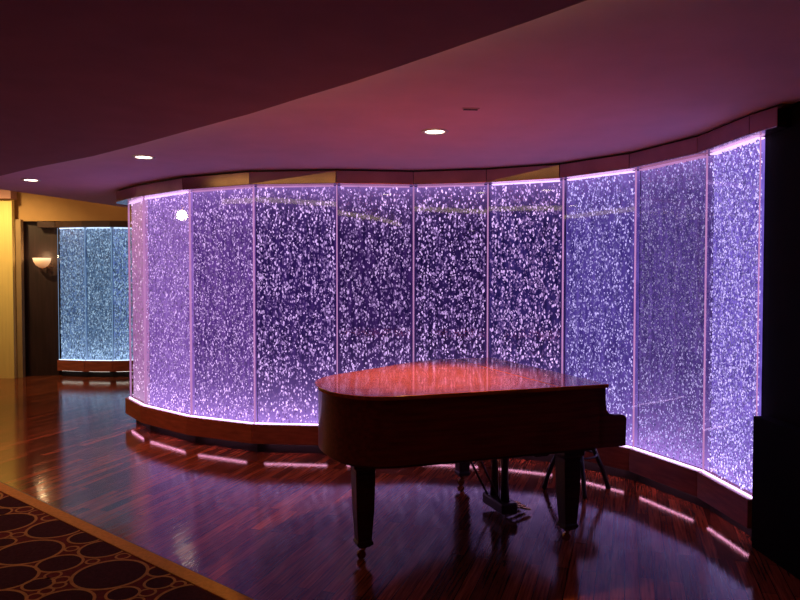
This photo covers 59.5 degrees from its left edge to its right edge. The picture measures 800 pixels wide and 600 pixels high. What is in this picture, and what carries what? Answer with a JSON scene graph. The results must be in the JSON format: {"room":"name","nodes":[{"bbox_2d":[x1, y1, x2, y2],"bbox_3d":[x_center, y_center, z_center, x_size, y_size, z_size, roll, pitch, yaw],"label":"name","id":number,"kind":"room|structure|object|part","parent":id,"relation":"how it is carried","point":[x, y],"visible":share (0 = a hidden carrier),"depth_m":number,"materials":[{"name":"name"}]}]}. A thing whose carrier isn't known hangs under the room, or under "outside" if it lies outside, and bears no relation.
{"room":"hotel lobby","nodes":[
{"label":"hotel lobby","id":0,"kind":"room"},
{"bbox_2d":[57,228,87,359],"bbox_3d":[-5.479,-0.098,11.710,0.527,2.224,0.068,0,2,14],"label":"panel","id":1,"kind":"object","parent":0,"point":[73,262],"visible":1,"depth_m":11.72,"materials":[{"name":"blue glass"}]},
{"bbox_2d":[14,192,131,221],"bbox_3d":[-4.950,-1.741,11.755,4.105,0.850,0.300,0,2,1],"label":"wall","id":2,"kind":"structure","parent":0,"point":[28,207],"depth_m":11.62,"materials":[{"name":"paint"}]},
{"bbox_2d":[15,219,25,377],"bbox_3d":[-6.632,-0.022,11.632,0.736,2.620,0.085,0,2,0],"label":"trim","id":3,"kind":"structure","parent":2,"relation":"attached to","point":[19,242],"depth_m":11.60,"materials":[{"name":"brown wood"}]},
{"bbox_2d":[37,221,131,227],"bbox_3d":[-5.184,-1.259,11.666,1.734,0.104,0.282,0,2,2],"label":"canopy","id":4,"kind":"object","parent":2,"relation":"attached to","point":[40,224],"visible":0.8,"depth_m":11.57,"materials":[{"name":"brown metal"}]},
{"bbox_2d":[84,227,113,360],"bbox_3d":[-5.000,-0.099,11.636,0.456,2.228,0.068,0,2,2],"label":"panel","id":5,"kind":"object","parent":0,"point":[99,259],"visible":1,"depth_m":11.65,"materials":[{"name":"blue glass"}]},
{"bbox_2d":[86,228,113,336],"bbox_3d":[-5.034,-0.017,11.829,1.357,2.598,0.190,0,2,2],"label":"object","id":6,"kind":"structure","parent":0,"point":[112,228],"depth_m":11.73,"materials":[{"name":"silver metal"}]},
{"bbox_2d":[111,227,132,360],"bbox_3d":[-4.556,-0.103,11.675,0.454,2.219,0.068,0,2,-13],"label":"panel","id":7,"kind":"object","parent":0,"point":[120,297],"visible":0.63,"depth_m":11.67,"materials":[{"name":"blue glass"}]},
{"bbox_2d":[128,198,149,404],"bbox_3d":[-2.903,0.014,7.740,0.068,2.210,0.667,-1,2,-35],"label":"panel","id":8,"kind":"object","parent":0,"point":[138,376],"visible":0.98,"depth_m":7.80,"materials":[{"name":"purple glass"}]},
{"bbox_2d":[143,191,194,415],"bbox_3d":[-2.381,0.030,7.177,0.890,2.210,0.068,1,2,41],"label":"panel","id":9,"kind":"object","parent":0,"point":[168,215],"visible":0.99,"depth_m":7.19,"materials":[{"name":"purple glass"}]},
{"bbox_2d":[189,186,256,423],"bbox_3d":[-1.701,0.043,6.705,0.788,2.210,0.068,1,2,27],"label":"panel","id":10,"kind":"object","parent":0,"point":[224,277],"visible":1,"depth_m":6.72,"materials":[{"name":"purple glass"}]},
{"bbox_2d":[0,0,586,175],"bbox_3d":[-2.365,-0.995,1.842,9.230,0.123,9.700,0,2,0],"label":"ceiling","id":11,"kind":"structure","parent":0,"point":[79,79],"depth_m":2.71,"materials":[{"name":"paint"}]},
{"bbox_2d":[253,185,336,424],"bbox_3d":[-0.967,0.050,6.488,0.786,2.210,0.068,0,2,6],"label":"panel","id":12,"kind":"object","parent":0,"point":[296,226],"visible":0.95,"depth_m":6.51,"materials":[{"name":"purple glass"}]},
{"bbox_2d":[337,185,412,373],"bbox_3d":[-0.226,0.050,6.488,0.714,2.212,0.068,0,2,-6],"label":"panel","id":13,"kind":"object","parent":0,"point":[375,252],"visible":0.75,"depth_m":6.50,"materials":[{"name":"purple glass"}]},
{"bbox_2d":[0,375,799,599],"bbox_3d":[-2.150,1.509,4.945,10.300,0.060,16.200,0,2,0],"label":"floor","id":14,"kind":"structure","parent":0,"point":[259,525],"depth_m":4.72,"materials":[{"name":"red wood"}]},
{"bbox_2d":[0,199,16,377],"bbox_3d":[-6.679,-0.180,11.540,0.642,2.940,0.080,0,2,0],"label":"wall pier","id":15,"kind":"object","parent":14,"relation":"on","point":[8,345],"visible":1,"depth_m":11.51,"materials":[{"name":"yellow paint"}]},
{"bbox_2d":[23,221,61,375],"bbox_3d":[-6.059,-0.019,11.864,0.556,2.600,0.169,0,2,-5],"label":"wall niche","id":16,"kind":"object","parent":14,"relation":"on","point":[42,322],"visible":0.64,"depth_m":11.81,"materials":[{"name":"brown wood"}]},
{"bbox_2d":[33,258,50,268],"bbox_3d":[-5.971,-0.602,11.615,0.300,0.190,0.154,0,2,3],"label":"wall sconce","id":17,"kind":"object","parent":16,"relation":"attached to","point":[42,263],"visible":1,"depth_m":11.59,"materials":[{"name":"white glass"}]},
{"bbox_2d":[57,360,132,376],"bbox_3d":[-5.035,1.145,11.735,1.429,0.280,0.266,0,2,2],"label":"plinth","id":18,"kind":"object","parent":14,"relation":"on","point":[83,368],"visible":0.76,"depth_m":11.65,"materials":[{"name":"brown wood"}]},
{"bbox_2d":[0,482,256,599],"bbox_3d":[-2.738,1.531,2.915,8.437,0.012,11.623,0,2,0],"label":"carpet","id":19,"kind":"object","parent":14,"relation":"on","point":[48,552],"visible":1,"depth_m":3.96,"materials":[{"name":"brown carpet"}]},
{"bbox_2d":[125,395,751,536],"bbox_3d":[-0.257,1.294,6.530,6.727,0.280,1.349,1,2,32],"label":"plinth","id":20,"kind":"object","parent":14,"relation":"on","point":[694,486],"visible":0.45,"depth_m":5.91,"materials":[{"name":"brown wood"}]},
{"bbox_2d":[315,357,626,558],"bbox_3d":[0.281,0.989,4.723,1.826,0.991,1.560,-1,2,-19],"label":"grand piano","id":21,"kind":"object","parent":14,"relation":"on","point":[461,412],"visible":1,"depth_m":4.06,"materials":[{"name":"red wood"}]},
{"bbox_3d":[-0.214,1.167,4.065,0.146,0.525,0.146,-1,2,-19],"label":"leg","id":22,"kind":"part","parent":21,"relation":"part of","materials":[{"name":"brown wood"}]},
{"bbox_3d":[0.050,0.508,4.627,1.336,0.024,1.560,-1,2,-19],"label":"lid","id":23,"kind":"part","parent":21,"relation":"part of","materials":[{"name":"red wood"}]},
{"bbox_3d":[0.492,1.125,5.522,0.146,0.525,0.146,-1,2,-19],"label":"leg","id":24,"kind":"part","parent":21,"relation":"part of","materials":[{"name":"brown wood"}]},
{"bbox_3d":[0.666,1.165,4.938,0.064,0.433,0.069,-1,2,-19],"label":"lyre post","id":25,"kind":"part","parent":21,"relation":"part of","materials":[{"name":"brown wood"}]},
{"bbox_3d":[0.683,1.166,4.890,0.008,0.430,0.007,-1,2,-19],"label":"pedal rod","id":26,"kind":"part","parent":21,"relation":"part of","materials":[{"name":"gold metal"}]},
{"bbox_3d":[0.693,1.167,4.862,0.008,0.430,0.007,-1,2,-19],"label":"pedal rod","id":27,"kind":"part","parent":21,"relation":"part of","materials":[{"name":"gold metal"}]},
{"bbox_3d":[0.720,1.169,4.786,0.064,0.433,0.069,-1,2,-19],"label":"lyre post","id":28,"kind":"part","parent":21,"relation":"part of","materials":[{"name":"brown wood"}]},
{"bbox_3d":[1.043,1.159,4.349,0.146,0.525,0.146,-1,2,-19],"label":"leg","id":29,"kind":"part","parent":21,"relation":"part of","materials":[{"name":"brown wood"}]},
{"bbox_3d":[1.292,0.715,4.291,0.200,0.366,0.045,-1,2,-19],"label":"key arm","id":30,"kind":"part","parent":21,"relation":"part of","materials":[{"name":"brown wood"}]},
{"bbox_2d":[542,449,610,498],"bbox_3d":[1.370,1.207,5.437,0.393,0.526,0.393,2,2,45],"label":"stool","id":31,"kind":"object","parent":14,"relation":"on","point":[596,456],"visible":0.3,"depth_m":5.42,"materials":[{"name":"brown wood"}]},
{"bbox_3d":[1.196,1.250,5.437,0.190,0.440,0.043,0,2,-1],"label":"leg","id":32,"kind":"part","parent":31,"relation":"part of","materials":[{"name":"brown wood"}]},
{"bbox_3d":[1.371,1.255,5.264,0.043,0.440,0.190,0,2,-1],"label":"leg","id":33,"kind":"part","parent":31,"relation":"part of","materials":[{"name":"brown wood"}]},
{"bbox_3d":[1.544,1.250,5.439,0.190,0.440,0.043,0,2,-1],"label":"leg","id":34,"kind":"part","parent":31,"relation":"part of","materials":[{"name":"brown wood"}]},
{"bbox_2d":[0,0,799,207],"bbox_3d":[-2.200,-1.554,4.758,9.600,0.825,15.600,0,2,0],"label":"ceiling","id":35,"kind":"structure","parent":0,"point":[588,79],"depth_m":4.03,"materials":[{"name":"paint"}]},
{"bbox_2d":[20,178,40,181],"bbox_3d":[-3.700,-1.201,7.019,0.186,0.007,0.186,0,2,0],"label":"recessed light","id":36,"kind":"object","parent":35,"relation":"in","point":[24,179],"visible":1,"depth_m":7.02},
{"bbox_2d":[132,155,155,159],"bbox_3d":[-2.090,-1.164,5.709,0.186,0.007,0.186,0,2,0],"label":"recessed light","id":37,"kind":"object","parent":35,"relation":"in","point":[146,157],"visible":1,"depth_m":5.70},
{"bbox_2d":[421,128,448,134],"bbox_3d":[0.236,-1.136,4.729,0.186,0.007,0.186,0,2,0],"label":"recessed light","id":38,"kind":"object","parent":35,"relation":"in","point":[433,131],"visible":1,"depth_m":4.72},
{"bbox_2d":[116,104,791,204],"bbox_3d":[-0.209,-1.122,6.405,6.918,0.131,1.471,1,2,33],"label":"trim","id":39,"kind":"structure","parent":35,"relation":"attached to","point":[766,122],"depth_m":6.24,"materials":[{"name":"brown metal"}]},
{"bbox_2d":[461,108,479,110],"bbox_3d":[0.414,-1.118,4.105,0.100,0.007,0.044,0,2,-4],"label":"ceiling vent","id":40,"kind":"object","parent":35,"relation":"in","point":[470,109],"visible":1,"depth_m":4.09,"materials":[{"name":"paint"}]},
{"bbox_2d":[148,172,713,452],"bbox_3d":[0.003,0.122,6.544,6.603,2.623,1.355,1,2,33],"label":"panel dividers","id":41,"kind":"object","parent":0,"point":[640,172],"depth_m":6.53,"materials":[{"name":"metal"}]},
{"bbox_2d":[414,184,488,361],"bbox_3d":[0.464,0.051,6.458,0.694,2.210,0.068,0,2,12],"label":"panel","id":42,"kind":"object","parent":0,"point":[451,249],"visible":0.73,"depth_m":6.47,"materials":[{"name":"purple glass"}]},
{"bbox_2d":[487,180,565,373],"bbox_3d":[1.116,0.057,6.245,0.690,2.210,0.068,1,2,24],"label":"panel","id":43,"kind":"object","parent":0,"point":[527,307],"visible":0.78,"depth_m":6.25,"materials":[{"name":"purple glass"}]},
{"bbox_2d":[562,170,639,447],"bbox_3d":[1.653,0.068,5.836,0.068,2.210,0.711,-1,2,-40],"label":"panel","id":44,"kind":"object","parent":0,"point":[600,209],"visible":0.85,"depth_m":5.80,"materials":[{"name":"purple glass"}]},
{"bbox_2d":[633,154,713,470],"bbox_3d":[2.013,0.086,5.224,0.068,2.210,0.741,-1,2,-21],"label":"panel","id":45,"kind":"object","parent":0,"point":[671,336],"visible":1,"depth_m":5.20,"materials":[{"name":"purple glass"}]},
{"bbox_2d":[702,135,764,497],"bbox_3d":[2.169,0.105,4.565,0.068,2.210,0.637,0,2,-4],"label":"panel","id":46,"kind":"object","parent":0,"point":[736,305],"visible":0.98,"depth_m":4.56,"materials":[{"name":"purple glass"}]},
{"bbox_2d":[761,101,799,426],"bbox_3d":[2.478,0.283,0.878,0.500,2.623,7.740,0,2,0],"label":"wall","id":47,"kind":"structure","parent":0,"point":[780,389],"depth_m":4.08,"materials":[{"name":"black paint"}]},
{"bbox_2d":[751,416,799,579],"bbox_3d":[2.248,1.202,0.640,0.115,0.800,7.212,0,2,-1],"label":"trim","id":48,"kind":"structure","parent":47,"relation":"attached to","point":[776,443],"depth_m":3.98,"materials":[{"name":"black"}]},
{"bbox_3d":[-7.125,-0.238,4.645,0.250,3.450,15.700,0,2,0],"label":"wall","id":49,"kind":"structure","parent":0,"visible":0},
{"bbox_2d":[0,189,16,199],"bbox_3d":[-6.664,-1.906,11.460,0.672,0.505,0.180,0,2,0],"label":"trim","id":50,"kind":"structure","parent":49,"relation":"attached to","point":[4,194],"depth_m":11.38,"materials":[{"name":"paint"}]}
]}

